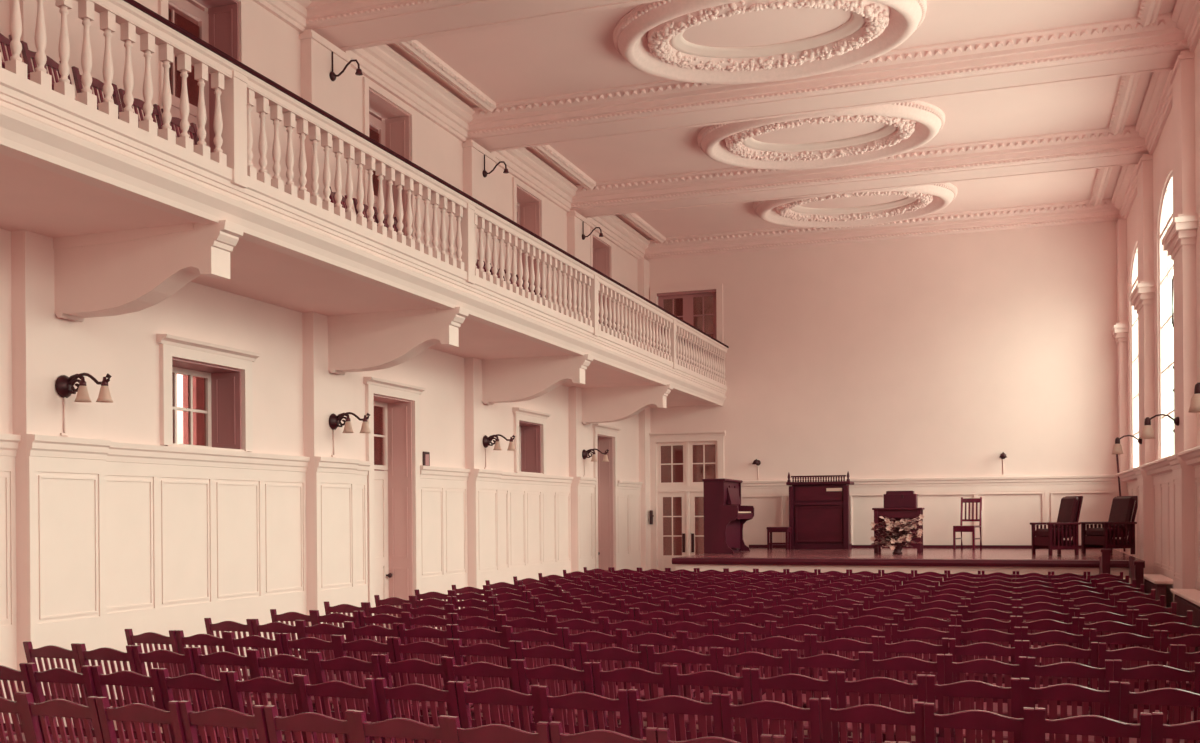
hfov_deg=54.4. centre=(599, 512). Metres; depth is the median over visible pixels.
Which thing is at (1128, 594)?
chair
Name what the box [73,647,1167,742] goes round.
floor
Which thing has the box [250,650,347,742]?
chair
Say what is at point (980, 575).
chair
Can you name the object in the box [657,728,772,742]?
chair
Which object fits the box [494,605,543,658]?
chair
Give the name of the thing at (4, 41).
chair
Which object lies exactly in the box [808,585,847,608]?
chair
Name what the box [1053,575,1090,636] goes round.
chair
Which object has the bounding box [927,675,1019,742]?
chair
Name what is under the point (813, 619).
chair
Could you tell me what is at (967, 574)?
chair
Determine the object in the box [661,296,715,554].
wall
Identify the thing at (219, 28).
door
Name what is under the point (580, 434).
pilaster
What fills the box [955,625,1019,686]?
chair
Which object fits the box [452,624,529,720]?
chair
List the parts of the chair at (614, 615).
post, crest rail, post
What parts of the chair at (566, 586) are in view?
crest rail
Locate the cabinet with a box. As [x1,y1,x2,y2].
[786,472,853,548]
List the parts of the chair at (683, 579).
crest rail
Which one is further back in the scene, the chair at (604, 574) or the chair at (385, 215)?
the chair at (604, 574)
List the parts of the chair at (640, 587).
post, crest rail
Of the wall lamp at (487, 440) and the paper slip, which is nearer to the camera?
the wall lamp at (487, 440)
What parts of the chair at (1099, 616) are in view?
post, crest rail, post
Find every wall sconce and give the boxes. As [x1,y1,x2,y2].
[752,459,760,465]
[999,452,1006,474]
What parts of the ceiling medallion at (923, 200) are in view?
moulding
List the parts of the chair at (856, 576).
crest rail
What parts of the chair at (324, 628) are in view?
post, crest rail, post, seat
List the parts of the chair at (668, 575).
crest rail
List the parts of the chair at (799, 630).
post, rail, crest rail, post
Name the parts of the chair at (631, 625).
post, rail, crest rail, post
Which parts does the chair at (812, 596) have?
post, crest rail, post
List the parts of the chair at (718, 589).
crest rail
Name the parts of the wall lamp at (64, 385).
lamp shade, scroll arm, lamp shade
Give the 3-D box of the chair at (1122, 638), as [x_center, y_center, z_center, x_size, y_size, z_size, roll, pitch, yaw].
[3.563,1.223,7.981,0.424,0.902,0.547,0,0,18]
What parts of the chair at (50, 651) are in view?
post, crest rail, rail, post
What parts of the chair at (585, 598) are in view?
post, crest rail, post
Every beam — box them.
[304,0,662,50]
[466,12,1189,151]
[570,125,1148,217]
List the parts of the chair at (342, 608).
post, crest rail, post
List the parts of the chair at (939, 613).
post, crest rail, post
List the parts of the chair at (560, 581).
crest rail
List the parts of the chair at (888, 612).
post, crest rail, post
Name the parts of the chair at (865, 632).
post, crest rail, rail, post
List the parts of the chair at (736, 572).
crest rail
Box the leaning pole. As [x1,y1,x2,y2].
[1116,454,1125,551]
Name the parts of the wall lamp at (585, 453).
lamp shade, scroll arm, lamp shade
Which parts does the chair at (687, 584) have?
crest rail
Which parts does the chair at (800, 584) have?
crest rail, post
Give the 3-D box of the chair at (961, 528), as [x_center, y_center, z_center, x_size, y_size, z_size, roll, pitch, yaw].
[6.828,0.198,21.676,0.402,0.982,0.468,0,0,37]
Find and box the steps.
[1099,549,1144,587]
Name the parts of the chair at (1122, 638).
post, rail, crest rail, post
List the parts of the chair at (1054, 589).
crest rail, post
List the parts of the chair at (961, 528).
leg, post, seat, rail, crest rail, leg, post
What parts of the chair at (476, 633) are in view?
post, crest rail, seat, post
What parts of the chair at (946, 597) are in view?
post, crest rail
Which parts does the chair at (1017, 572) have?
crest rail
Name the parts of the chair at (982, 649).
post, rail, seat, crest rail, post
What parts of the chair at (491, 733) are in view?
post, crest rail, post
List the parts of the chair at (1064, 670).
post, crest rail, seat, post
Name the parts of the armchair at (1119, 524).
arm, frame, seat rail, frame, arm, frame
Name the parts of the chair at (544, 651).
post, crest rail, seat, post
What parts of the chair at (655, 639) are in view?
post, rail, crest rail, seat, post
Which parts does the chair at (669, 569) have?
crest rail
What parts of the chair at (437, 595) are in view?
post, crest rail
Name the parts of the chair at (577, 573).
crest rail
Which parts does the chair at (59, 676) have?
post, crest rail, rail, post, seat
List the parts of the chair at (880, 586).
post, crest rail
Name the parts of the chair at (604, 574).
crest rail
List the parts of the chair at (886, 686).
post, rail, crest rail, post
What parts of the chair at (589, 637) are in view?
post, crest rail, seat, post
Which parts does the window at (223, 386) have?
sash, sill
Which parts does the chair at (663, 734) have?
post, crest rail, post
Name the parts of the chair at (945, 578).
crest rail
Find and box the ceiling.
[386,0,1176,238]
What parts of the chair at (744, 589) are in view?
post, crest rail, post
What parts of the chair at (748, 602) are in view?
post, crest rail, post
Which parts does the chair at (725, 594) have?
post, crest rail, post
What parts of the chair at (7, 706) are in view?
crest rail, post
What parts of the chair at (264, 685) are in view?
post, crest rail, rail, post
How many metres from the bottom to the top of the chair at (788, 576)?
0.902 m
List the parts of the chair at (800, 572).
crest rail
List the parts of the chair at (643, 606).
post, crest rail, post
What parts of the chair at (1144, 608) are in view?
post, crest rail, post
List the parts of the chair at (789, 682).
post, crest rail, rail, post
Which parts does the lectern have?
chest lid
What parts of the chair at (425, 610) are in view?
post, crest rail, post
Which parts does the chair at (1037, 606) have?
post, crest rail, post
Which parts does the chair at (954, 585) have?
post, crest rail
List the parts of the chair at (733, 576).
crest rail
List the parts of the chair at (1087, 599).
post, crest rail, post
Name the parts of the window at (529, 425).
sash, sill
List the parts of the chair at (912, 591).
post, crest rail, post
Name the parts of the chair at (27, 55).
post, crest rail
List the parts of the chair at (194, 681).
post, crest rail, rail, post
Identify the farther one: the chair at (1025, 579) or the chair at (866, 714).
the chair at (1025, 579)
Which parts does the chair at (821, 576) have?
crest rail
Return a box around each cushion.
[1035,528,1072,537]
[1056,497,1078,529]
[1086,528,1128,536]
[1108,497,1134,528]
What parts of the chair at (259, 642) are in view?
post, crest rail, seat, post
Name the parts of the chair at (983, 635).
post, crest rail, rail, post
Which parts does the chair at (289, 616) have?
post, crest rail, post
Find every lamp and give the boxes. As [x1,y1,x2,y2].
[55,373,112,435]
[329,52,362,80]
[329,412,370,456]
[483,155,508,176]
[483,434,515,468]
[582,221,603,239]
[582,448,608,476]
[1112,435,1141,453]
[1140,414,1178,438]
[1189,383,1199,412]
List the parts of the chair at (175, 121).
crest rail, post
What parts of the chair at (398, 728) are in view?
post, crest rail, post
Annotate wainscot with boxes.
[0,433,642,726]
[741,475,1118,550]
[1127,454,1199,606]
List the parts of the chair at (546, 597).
post, crest rail, post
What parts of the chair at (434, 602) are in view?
post, crest rail, post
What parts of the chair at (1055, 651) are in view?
post, seat, crest rail, rail, post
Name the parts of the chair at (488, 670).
post, crest rail, rail, post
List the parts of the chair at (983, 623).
post, crest rail, post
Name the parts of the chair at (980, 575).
crest rail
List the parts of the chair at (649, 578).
crest rail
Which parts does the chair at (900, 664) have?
post, crest rail, seat, post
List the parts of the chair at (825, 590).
post, crest rail, post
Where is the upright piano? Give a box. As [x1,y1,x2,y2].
[702,478,753,553]
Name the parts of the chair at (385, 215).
crest rail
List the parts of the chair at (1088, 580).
crest rail, post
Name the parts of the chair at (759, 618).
post, crest rail, post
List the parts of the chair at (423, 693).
post, crest rail, post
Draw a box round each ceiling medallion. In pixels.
[613,0,926,83]
[697,101,944,169]
[753,183,956,227]
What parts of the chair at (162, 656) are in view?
post, crest rail, rail, post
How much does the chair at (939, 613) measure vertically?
0.902 m
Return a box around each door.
[158,0,247,152]
[362,77,415,239]
[363,377,425,639]
[512,177,543,285]
[590,229,612,321]
[592,423,620,569]
[649,431,725,570]
[650,284,722,363]
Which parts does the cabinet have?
panel, spindle rail, panel, cornice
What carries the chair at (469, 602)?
on the floor
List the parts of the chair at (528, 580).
crest rail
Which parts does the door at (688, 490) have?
sash, handle, handle, sash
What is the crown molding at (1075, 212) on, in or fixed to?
attached to the wall at (938, 356)
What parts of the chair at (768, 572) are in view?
crest rail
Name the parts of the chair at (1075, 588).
crest rail, post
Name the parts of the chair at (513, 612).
post, crest rail, post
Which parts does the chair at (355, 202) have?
post, crest rail, post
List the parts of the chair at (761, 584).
crest rail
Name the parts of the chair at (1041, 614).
post, crest rail, post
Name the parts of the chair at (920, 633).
post, rail, crest rail, post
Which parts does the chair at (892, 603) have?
post, crest rail, post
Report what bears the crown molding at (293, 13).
attached to the wall at (196, 311)
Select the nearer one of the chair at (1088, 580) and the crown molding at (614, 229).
the chair at (1088, 580)
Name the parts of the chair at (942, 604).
post, crest rail, post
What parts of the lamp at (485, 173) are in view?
arm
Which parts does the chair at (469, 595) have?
crest rail, post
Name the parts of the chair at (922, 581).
post, crest rail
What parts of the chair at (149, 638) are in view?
post, crest rail, post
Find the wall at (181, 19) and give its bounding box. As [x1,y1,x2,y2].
[168,0,383,470]
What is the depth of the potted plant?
19.71 m
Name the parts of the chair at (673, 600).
post, crest rail, post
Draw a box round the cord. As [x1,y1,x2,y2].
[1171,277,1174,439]
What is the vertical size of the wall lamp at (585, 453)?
0.505 m
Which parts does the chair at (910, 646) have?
post, rail, crest rail, seat, post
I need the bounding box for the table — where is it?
[872,508,924,553]
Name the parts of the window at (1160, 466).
sill, frame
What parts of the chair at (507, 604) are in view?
post, crest rail, post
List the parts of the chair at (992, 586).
crest rail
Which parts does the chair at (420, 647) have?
post, crest rail, seat, post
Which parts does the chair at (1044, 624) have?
post, crest rail, post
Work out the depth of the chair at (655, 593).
12.43 m
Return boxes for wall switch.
[650,510,653,523]
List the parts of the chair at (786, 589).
crest rail, post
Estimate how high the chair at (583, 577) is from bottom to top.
0.902 m
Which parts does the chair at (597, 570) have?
crest rail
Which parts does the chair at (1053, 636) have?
post, crest rail, rail, post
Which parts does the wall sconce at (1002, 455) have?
lamp shade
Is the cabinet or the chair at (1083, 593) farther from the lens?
the cabinet
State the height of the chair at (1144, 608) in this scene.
0.902 m
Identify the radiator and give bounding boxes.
[1144,574,1172,624]
[1170,589,1199,651]
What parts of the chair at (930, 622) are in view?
post, crest rail, post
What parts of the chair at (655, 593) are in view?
post, crest rail, post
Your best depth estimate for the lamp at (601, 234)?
21.07 m
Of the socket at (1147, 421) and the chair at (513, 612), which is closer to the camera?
the chair at (513, 612)
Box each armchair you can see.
[1030,496,1082,555]
[1080,496,1137,553]
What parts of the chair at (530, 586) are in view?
crest rail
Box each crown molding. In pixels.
[252,0,311,32]
[344,40,495,141]
[490,145,595,211]
[586,213,665,259]
[644,198,1120,258]
[1089,165,1137,218]
[1108,70,1172,154]
[1136,0,1199,51]
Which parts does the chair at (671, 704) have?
post, crest rail, post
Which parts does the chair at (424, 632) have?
post, crest rail, seat, post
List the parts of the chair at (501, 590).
crest rail, post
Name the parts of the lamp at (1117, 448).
lamp shade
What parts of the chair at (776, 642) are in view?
post, crest rail, seat, rail, post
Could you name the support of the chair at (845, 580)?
on the floor
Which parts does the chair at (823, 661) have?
post, crest rail, seat, post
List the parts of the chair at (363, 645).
post, crest rail, post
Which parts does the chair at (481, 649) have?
post, crest rail, seat, post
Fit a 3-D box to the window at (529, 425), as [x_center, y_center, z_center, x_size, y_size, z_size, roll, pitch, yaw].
[-1.289,-1.155,19.123,0.521,1.032,1.340,0,0,19]
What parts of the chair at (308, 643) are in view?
post, crest rail, seat, post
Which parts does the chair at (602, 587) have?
post, crest rail, post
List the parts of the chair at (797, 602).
post, crest rail, post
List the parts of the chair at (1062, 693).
post, crest rail, post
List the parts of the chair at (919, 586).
post, crest rail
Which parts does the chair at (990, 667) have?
post, seat, crest rail, post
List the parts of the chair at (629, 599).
post, crest rail, post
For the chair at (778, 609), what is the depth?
10.24 m
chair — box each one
[0,33,53,89]
[0,663,77,742]
[0,692,30,742]
[20,41,118,115]
[20,692,104,742]
[23,641,124,729]
[26,663,145,742]
[71,66,157,135]
[76,643,144,729]
[91,665,165,742]
[95,697,185,742]
[118,89,163,130]
[124,629,184,726]
[132,645,201,734]
[158,668,239,742]
[161,108,198,144]
[176,630,252,736]
[178,701,269,742]
[192,647,293,740]
[204,618,285,733]
[226,632,315,739]
[227,671,306,742]
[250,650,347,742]
[252,619,332,707]
[264,705,356,742]
[270,609,318,655]
[281,633,371,742]
[297,675,384,742]
[299,620,372,711]
[313,610,365,686]
[313,652,414,742]
[324,601,369,673]
[329,186,346,211]
[336,635,422,742]
[347,622,416,686]
[352,198,378,225]
[353,710,449,742]
[359,611,430,711]
[365,602,406,652]
[374,595,432,640]
[376,678,461,742]
[379,654,450,742]
[383,214,397,231]
[393,637,474,742]
[398,623,476,715]
[405,612,472,690]
[406,603,469,685]
[412,596,452,641]
[414,589,451,629]
[446,657,535,732]
[447,716,550,742]
[449,604,496,682]
[451,590,490,639]
[452,585,486,608]
[452,596,492,643]
[452,613,503,714]
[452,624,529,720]
[453,639,534,721]
[456,681,541,732]
[476,259,485,271]
[486,580,518,594]
[486,585,524,617]
[488,591,528,609]
[490,263,504,280]
[492,597,536,645]
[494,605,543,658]
[501,614,552,717]
[504,269,518,286]
[506,626,577,721]
[513,576,547,609]
[515,641,587,724]
[517,660,598,733]
[519,581,552,610]
[522,280,530,291]
[522,586,558,621]
[527,591,566,617]
[534,598,577,646]
[538,573,568,602]
[538,686,631,736]
[540,606,586,660]
[545,577,577,584]
[549,721,657,742]
[551,616,619,723]
[552,581,586,610]
[558,586,594,619]
[563,570,591,576]
[563,628,634,726]
[566,592,605,630]
[568,573,598,585]
[576,599,632,647]
[577,577,609,603]
[580,643,664,727]
[584,567,611,572]
[586,582,630,633]
[586,607,637,661]
[591,570,628,611]
[592,662,671,738]
[595,587,633,612]
[599,574,630,580]
[603,617,661,723]
[606,593,650,635]
[609,577,644,633]
[611,567,639,591]
[620,570,649,597]
[620,600,674,649]
[621,629,694,727]
[622,582,657,612]
[628,689,723,740]
[630,574,661,604]
[633,587,673,634]
[634,608,694,696]
[639,568,667,573]
[643,578,676,597]
[647,593,691,637]
[647,645,719,727]
[650,571,680,577]
[657,583,700,636]
[657,618,713,729]
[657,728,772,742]
[662,574,693,581]
[665,601,711,651]
[668,568,696,573]
[669,665,752,742]
[672,588,711,621]
[677,578,711,635]
[680,571,710,577]
[682,631,746,733]
[684,609,738,718]
[689,594,732,634]
[693,583,731,615]
[694,575,727,605]
[697,568,725,592]
[711,571,742,599]
[711,579,746,599]
[711,588,751,614]
[711,601,758,674]
[713,619,772,704]
[717,647,790,728]
[721,694,821,742]
[726,568,755,579]
[728,575,760,582]
[731,583,769,615]
[732,595,777,615]
[736,610,788,694]
[742,572,774,578]
[745,633,813,737]
[747,579,782,606]
[751,668,839,742]
[752,589,795,638]
[756,569,786,575]
[759,602,808,654]
[761,575,794,607]
[769,584,807,616]
[771,621,830,707]
[773,735,895,742]
[774,572,806,579]
[777,595,823,641]
[783,580,819,615]
[786,569,817,575]
[788,611,842,696]
[790,649,866,740]
[794,590,835,627]
[795,576,829,607]
[807,572,839,608]
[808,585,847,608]
[808,603,858,655]
[811,634,879,740]
[818,569,848,575]
[820,580,856,595]
[821,697,924,742]
[822,596,868,642]
[830,576,865,609]
[830,622,891,735]
[836,590,879,629]
[837,671,925,742]
[840,573,873,593]
[843,612,899,700]
[848,585,888,640]
[849,569,880,576]
[857,581,895,608]
[858,604,909,655]
[866,577,901,588]
[866,652,944,742]
[869,597,916,642]
[874,573,907,594]
[879,636,948,742]
[880,591,923,640]
[881,570,913,576]
[889,586,930,609]
[892,624,954,713]
[896,581,934,589]
[899,614,955,673]
[902,577,938,609]
[908,573,942,602]
[910,605,962,658]
[914,570,946,590]
[917,598,965,645]
[924,703,1033,742]
[925,592,969,641]
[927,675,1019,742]
[931,586,973,620]
[935,581,974,619]
[939,577,976,618]
[943,574,978,596]
[945,654,1025,742]
[947,570,980,577]
[949,638,1021,742]
[953,497,981,550]
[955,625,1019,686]
[957,615,1015,676]
[963,606,1016,661]
[966,598,1015,647]
[970,592,1016,644]
[974,587,1016,621]
[975,582,1015,644]
[977,578,1015,611]
[979,574,1014,605]
[982,571,1015,606]
[1016,571,1050,620]
[1016,574,1051,612]
[1016,578,1054,611]
[1016,583,1057,645]
[1017,593,1064,633]
[1017,599,1067,647]
[1017,616,1077,678]
[1018,587,1061,621]
[1018,607,1073,662]
[1021,678,1118,742]
[1022,627,1088,718]
[1023,640,1097,717]
[1028,657,1112,742]
[1035,707,1150,742]
[1051,571,1086,598]
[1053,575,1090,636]
[1055,579,1094,612]
[1059,583,1100,622]
[1063,588,1107,623]
[1066,594,1113,647]
[1069,600,1121,650]
[1075,608,1131,687]
[1078,617,1141,681]
[1087,572,1122,578]
[1089,629,1159,723]
[1091,575,1128,582]
[1095,579,1135,622]
[1098,643,1177,741]
[1101,583,1144,605]
[1108,589,1155,647]
[1113,659,1199,742]
[1115,594,1164,649]
[1119,682,1199,742]
[1122,601,1176,648]
[1132,609,1192,689]
[1142,619,1199,714]
[1151,712,1199,742]
[1160,630,1199,691]
[1176,645,1199,723]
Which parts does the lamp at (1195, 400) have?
lamp shade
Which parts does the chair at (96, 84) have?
post, crest rail, post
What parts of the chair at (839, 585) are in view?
crest rail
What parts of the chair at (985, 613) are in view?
post, crest rail, seat, post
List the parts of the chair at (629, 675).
post, rail, crest rail, post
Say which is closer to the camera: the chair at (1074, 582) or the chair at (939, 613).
the chair at (939, 613)
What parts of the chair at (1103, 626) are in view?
post, crest rail, post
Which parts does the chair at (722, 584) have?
crest rail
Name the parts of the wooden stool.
leg, leg, seat, leg, leg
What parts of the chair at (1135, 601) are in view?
post, crest rail, post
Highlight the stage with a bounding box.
[672,545,1144,597]
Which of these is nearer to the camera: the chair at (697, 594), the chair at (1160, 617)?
the chair at (1160, 617)
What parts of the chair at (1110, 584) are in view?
crest rail, post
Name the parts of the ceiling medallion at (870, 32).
moulding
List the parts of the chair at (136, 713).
post, crest rail, post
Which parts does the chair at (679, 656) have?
post, crest rail, seat, post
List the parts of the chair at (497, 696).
post, crest rail, post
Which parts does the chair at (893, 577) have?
crest rail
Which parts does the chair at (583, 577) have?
crest rail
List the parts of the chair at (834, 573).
crest rail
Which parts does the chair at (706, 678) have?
post, crest rail, rail, post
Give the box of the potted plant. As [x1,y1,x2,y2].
[870,514,923,553]
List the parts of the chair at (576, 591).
post, crest rail, post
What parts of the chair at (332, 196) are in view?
post, crest rail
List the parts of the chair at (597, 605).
post, crest rail, post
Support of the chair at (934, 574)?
on the floor
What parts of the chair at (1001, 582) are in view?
crest rail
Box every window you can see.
[156,334,259,451]
[512,407,550,474]
[1116,244,1138,481]
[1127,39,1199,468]
[1140,172,1173,475]
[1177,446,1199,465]
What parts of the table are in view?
leg, leg, panel, leg, leg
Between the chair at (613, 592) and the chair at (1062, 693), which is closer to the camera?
the chair at (1062, 693)
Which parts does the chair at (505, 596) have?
crest rail, post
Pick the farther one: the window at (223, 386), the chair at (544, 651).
the window at (223, 386)
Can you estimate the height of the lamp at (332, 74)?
0.355 m
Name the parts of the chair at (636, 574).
crest rail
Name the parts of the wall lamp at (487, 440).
lamp shade, scroll arm, lamp shade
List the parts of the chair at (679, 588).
post, crest rail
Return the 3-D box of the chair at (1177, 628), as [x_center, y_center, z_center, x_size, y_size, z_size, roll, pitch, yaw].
[4.231,1.218,8.651,0.424,0.902,0.547,0,0,20]
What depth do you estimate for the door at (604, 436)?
23.12 m
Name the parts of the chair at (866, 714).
post, crest rail, post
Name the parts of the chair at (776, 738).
post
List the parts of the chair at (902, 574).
crest rail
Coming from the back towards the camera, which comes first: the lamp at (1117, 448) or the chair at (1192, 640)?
the lamp at (1117, 448)
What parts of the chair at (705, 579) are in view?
crest rail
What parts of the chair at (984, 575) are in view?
crest rail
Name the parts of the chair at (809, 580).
crest rail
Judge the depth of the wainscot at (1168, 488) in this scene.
15.97 m
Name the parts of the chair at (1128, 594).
crest rail, post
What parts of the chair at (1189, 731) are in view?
post, crest rail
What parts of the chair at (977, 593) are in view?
post, crest rail, post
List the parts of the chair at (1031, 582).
crest rail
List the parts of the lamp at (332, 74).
arm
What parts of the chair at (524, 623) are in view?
post, crest rail, post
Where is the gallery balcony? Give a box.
[0,0,728,424]
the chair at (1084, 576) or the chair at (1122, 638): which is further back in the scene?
the chair at (1084, 576)
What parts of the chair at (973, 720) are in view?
post, crest rail, post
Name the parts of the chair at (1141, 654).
post, crest rail, seat, rail, post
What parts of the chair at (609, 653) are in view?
post, crest rail, seat, post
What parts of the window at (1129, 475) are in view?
sill, frame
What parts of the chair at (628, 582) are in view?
crest rail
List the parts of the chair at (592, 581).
post, crest rail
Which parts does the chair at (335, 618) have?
post, crest rail, post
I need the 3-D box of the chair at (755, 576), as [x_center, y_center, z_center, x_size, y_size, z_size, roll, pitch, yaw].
[2.195,1.233,15.788,0.424,0.902,0.547,0,0,19]
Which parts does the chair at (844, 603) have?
post, crest rail, post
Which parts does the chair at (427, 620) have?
post, crest rail, post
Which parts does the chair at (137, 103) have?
post, crest rail, post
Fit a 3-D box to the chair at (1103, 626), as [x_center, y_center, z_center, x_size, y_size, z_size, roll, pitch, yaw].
[3.824,1.221,8.801,0.424,0.902,0.547,0,0,19]
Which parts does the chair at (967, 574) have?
crest rail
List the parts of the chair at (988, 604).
post, crest rail, post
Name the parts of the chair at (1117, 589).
post, crest rail, post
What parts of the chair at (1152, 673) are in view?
post, seat, crest rail, post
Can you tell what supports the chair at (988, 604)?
on the floor
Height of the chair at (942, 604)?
0.902 m
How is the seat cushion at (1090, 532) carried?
on the armchair at (1119, 524)
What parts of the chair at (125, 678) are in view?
post, crest rail, rail, post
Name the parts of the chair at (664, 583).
crest rail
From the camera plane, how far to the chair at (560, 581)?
14.64 m
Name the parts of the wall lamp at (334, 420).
lamp shade, scroll arm, lamp shade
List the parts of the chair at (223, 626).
post, crest rail, post, seat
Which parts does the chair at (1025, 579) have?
crest rail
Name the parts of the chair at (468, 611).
post, crest rail, post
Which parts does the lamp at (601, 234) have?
arm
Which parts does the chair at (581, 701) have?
post, crest rail, post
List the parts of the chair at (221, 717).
post, crest rail, post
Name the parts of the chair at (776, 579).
crest rail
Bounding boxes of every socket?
[79,377,86,385]
[101,377,107,385]
[355,68,362,75]
[1144,417,1150,424]
[1194,383,1199,393]
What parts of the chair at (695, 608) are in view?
post, crest rail, post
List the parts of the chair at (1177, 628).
post, crest rail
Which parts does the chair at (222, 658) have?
post, crest rail, rail, post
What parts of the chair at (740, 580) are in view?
crest rail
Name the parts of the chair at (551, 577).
crest rail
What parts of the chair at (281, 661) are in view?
post, crest rail, rail, post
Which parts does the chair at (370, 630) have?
post, crest rail, post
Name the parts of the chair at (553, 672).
post, crest rail, rail, post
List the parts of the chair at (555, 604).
post, crest rail, post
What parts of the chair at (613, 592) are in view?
post, crest rail, post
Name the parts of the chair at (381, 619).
post, crest rail, post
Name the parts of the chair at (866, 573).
crest rail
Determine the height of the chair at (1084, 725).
0.902 m
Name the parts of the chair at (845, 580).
crest rail, post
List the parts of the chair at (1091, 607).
post, crest rail, post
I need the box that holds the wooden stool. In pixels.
[767,527,790,549]
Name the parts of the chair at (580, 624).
post, crest rail, post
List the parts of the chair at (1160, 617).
post, crest rail, post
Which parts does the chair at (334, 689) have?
post, crest rail, post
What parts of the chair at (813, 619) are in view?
post, crest rail, post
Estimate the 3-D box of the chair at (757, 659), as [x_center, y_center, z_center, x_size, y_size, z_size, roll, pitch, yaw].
[0.982,1.242,7.056,0.424,0.902,0.547,0,0,20]
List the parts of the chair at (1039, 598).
post, crest rail, post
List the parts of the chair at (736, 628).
post, crest rail, rail, post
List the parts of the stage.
skirting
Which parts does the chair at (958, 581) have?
post, crest rail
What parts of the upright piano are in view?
panel, lid, panel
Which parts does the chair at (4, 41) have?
crest rail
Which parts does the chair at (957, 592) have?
post, crest rail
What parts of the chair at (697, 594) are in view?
post, crest rail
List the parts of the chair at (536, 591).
crest rail, post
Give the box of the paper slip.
[826,488,841,490]
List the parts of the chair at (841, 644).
post, rail, seat, crest rail, post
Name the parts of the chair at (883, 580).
crest rail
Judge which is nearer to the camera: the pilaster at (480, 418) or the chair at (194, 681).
the chair at (194, 681)
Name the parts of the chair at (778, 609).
post, crest rail, post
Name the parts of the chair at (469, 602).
post, crest rail, post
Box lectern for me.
[884,491,917,507]
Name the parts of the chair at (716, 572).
crest rail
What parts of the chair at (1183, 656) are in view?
post, crest rail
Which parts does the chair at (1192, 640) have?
post, rail, crest rail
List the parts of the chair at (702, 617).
post, crest rail, post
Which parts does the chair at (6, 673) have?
crest rail, rail, post, seat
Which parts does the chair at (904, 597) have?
post, crest rail, post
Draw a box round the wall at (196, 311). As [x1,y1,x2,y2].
[0,0,638,532]
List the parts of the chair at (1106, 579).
crest rail, post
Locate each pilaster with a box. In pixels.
[9,0,102,691]
[299,29,353,625]
[462,140,497,586]
[567,210,591,571]
[637,258,650,570]
[1111,218,1128,553]
[1129,154,1154,573]
[1162,50,1197,588]
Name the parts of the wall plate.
plate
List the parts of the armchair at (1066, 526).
arm, frame, seat rail, arm, frame, frame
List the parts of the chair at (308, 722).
post, crest rail, post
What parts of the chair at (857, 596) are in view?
post, crest rail, post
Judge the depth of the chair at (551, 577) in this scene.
15.57 m
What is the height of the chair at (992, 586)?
0.902 m
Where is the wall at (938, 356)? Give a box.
[646,221,1117,569]
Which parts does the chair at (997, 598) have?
post, crest rail, post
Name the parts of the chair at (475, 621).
post, crest rail, rail, post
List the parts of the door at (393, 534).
sash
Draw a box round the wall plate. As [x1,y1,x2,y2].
[423,451,429,465]
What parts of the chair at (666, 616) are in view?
post, crest rail, post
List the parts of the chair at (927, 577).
crest rail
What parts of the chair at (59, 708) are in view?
post, crest rail, post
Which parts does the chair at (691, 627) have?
post, crest rail, rail, post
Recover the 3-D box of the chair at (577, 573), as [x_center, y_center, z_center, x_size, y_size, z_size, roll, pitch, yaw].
[-0.234,1.251,16.660,0.424,0.902,0.547,0,0,19]
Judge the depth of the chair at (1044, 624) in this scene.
8.72 m
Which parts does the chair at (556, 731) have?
post, crest rail, post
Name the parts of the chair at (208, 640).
post, crest rail, post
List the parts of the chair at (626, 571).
crest rail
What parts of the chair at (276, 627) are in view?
post, crest rail, post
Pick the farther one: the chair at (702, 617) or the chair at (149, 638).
the chair at (702, 617)
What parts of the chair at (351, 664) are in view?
post, crest rail, rail, post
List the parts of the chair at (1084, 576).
crest rail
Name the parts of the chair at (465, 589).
crest rail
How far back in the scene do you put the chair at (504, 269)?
16.58 m
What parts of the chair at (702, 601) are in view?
post, crest rail, post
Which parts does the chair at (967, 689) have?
post, crest rail, post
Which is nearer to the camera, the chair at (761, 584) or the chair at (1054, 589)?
the chair at (1054, 589)
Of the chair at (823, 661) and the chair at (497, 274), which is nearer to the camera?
the chair at (823, 661)
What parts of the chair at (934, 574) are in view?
crest rail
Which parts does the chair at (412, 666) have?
post, crest rail, rail, post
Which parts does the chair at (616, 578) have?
crest rail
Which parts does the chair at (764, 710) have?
post, crest rail, post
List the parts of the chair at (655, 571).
crest rail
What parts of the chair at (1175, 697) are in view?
post, crest rail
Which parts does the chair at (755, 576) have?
crest rail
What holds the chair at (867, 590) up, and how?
on the floor
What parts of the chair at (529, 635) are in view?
post, crest rail, post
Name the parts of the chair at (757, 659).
post, crest rail, seat, post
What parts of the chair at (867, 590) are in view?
post, crest rail, post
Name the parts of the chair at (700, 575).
crest rail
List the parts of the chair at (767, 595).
post, crest rail, post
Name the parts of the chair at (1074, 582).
crest rail, post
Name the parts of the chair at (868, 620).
post, crest rail, post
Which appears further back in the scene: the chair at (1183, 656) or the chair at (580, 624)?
the chair at (580, 624)
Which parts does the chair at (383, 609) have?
post, crest rail, post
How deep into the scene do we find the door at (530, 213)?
19.58 m
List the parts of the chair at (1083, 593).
post, crest rail, post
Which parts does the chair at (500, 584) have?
crest rail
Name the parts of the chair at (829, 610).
post, crest rail, post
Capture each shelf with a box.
[1144,574,1172,583]
[1170,589,1199,606]
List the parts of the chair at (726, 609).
post, crest rail, post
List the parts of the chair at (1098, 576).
crest rail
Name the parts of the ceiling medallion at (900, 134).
moulding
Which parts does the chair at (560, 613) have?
post, crest rail, post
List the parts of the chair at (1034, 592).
crest rail, post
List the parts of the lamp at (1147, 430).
lamp shade, arm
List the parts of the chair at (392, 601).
post, crest rail, post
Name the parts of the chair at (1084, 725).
post, crest rail, post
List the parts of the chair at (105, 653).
post, crest rail, rail, post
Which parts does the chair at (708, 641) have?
post, crest rail, rail, seat, post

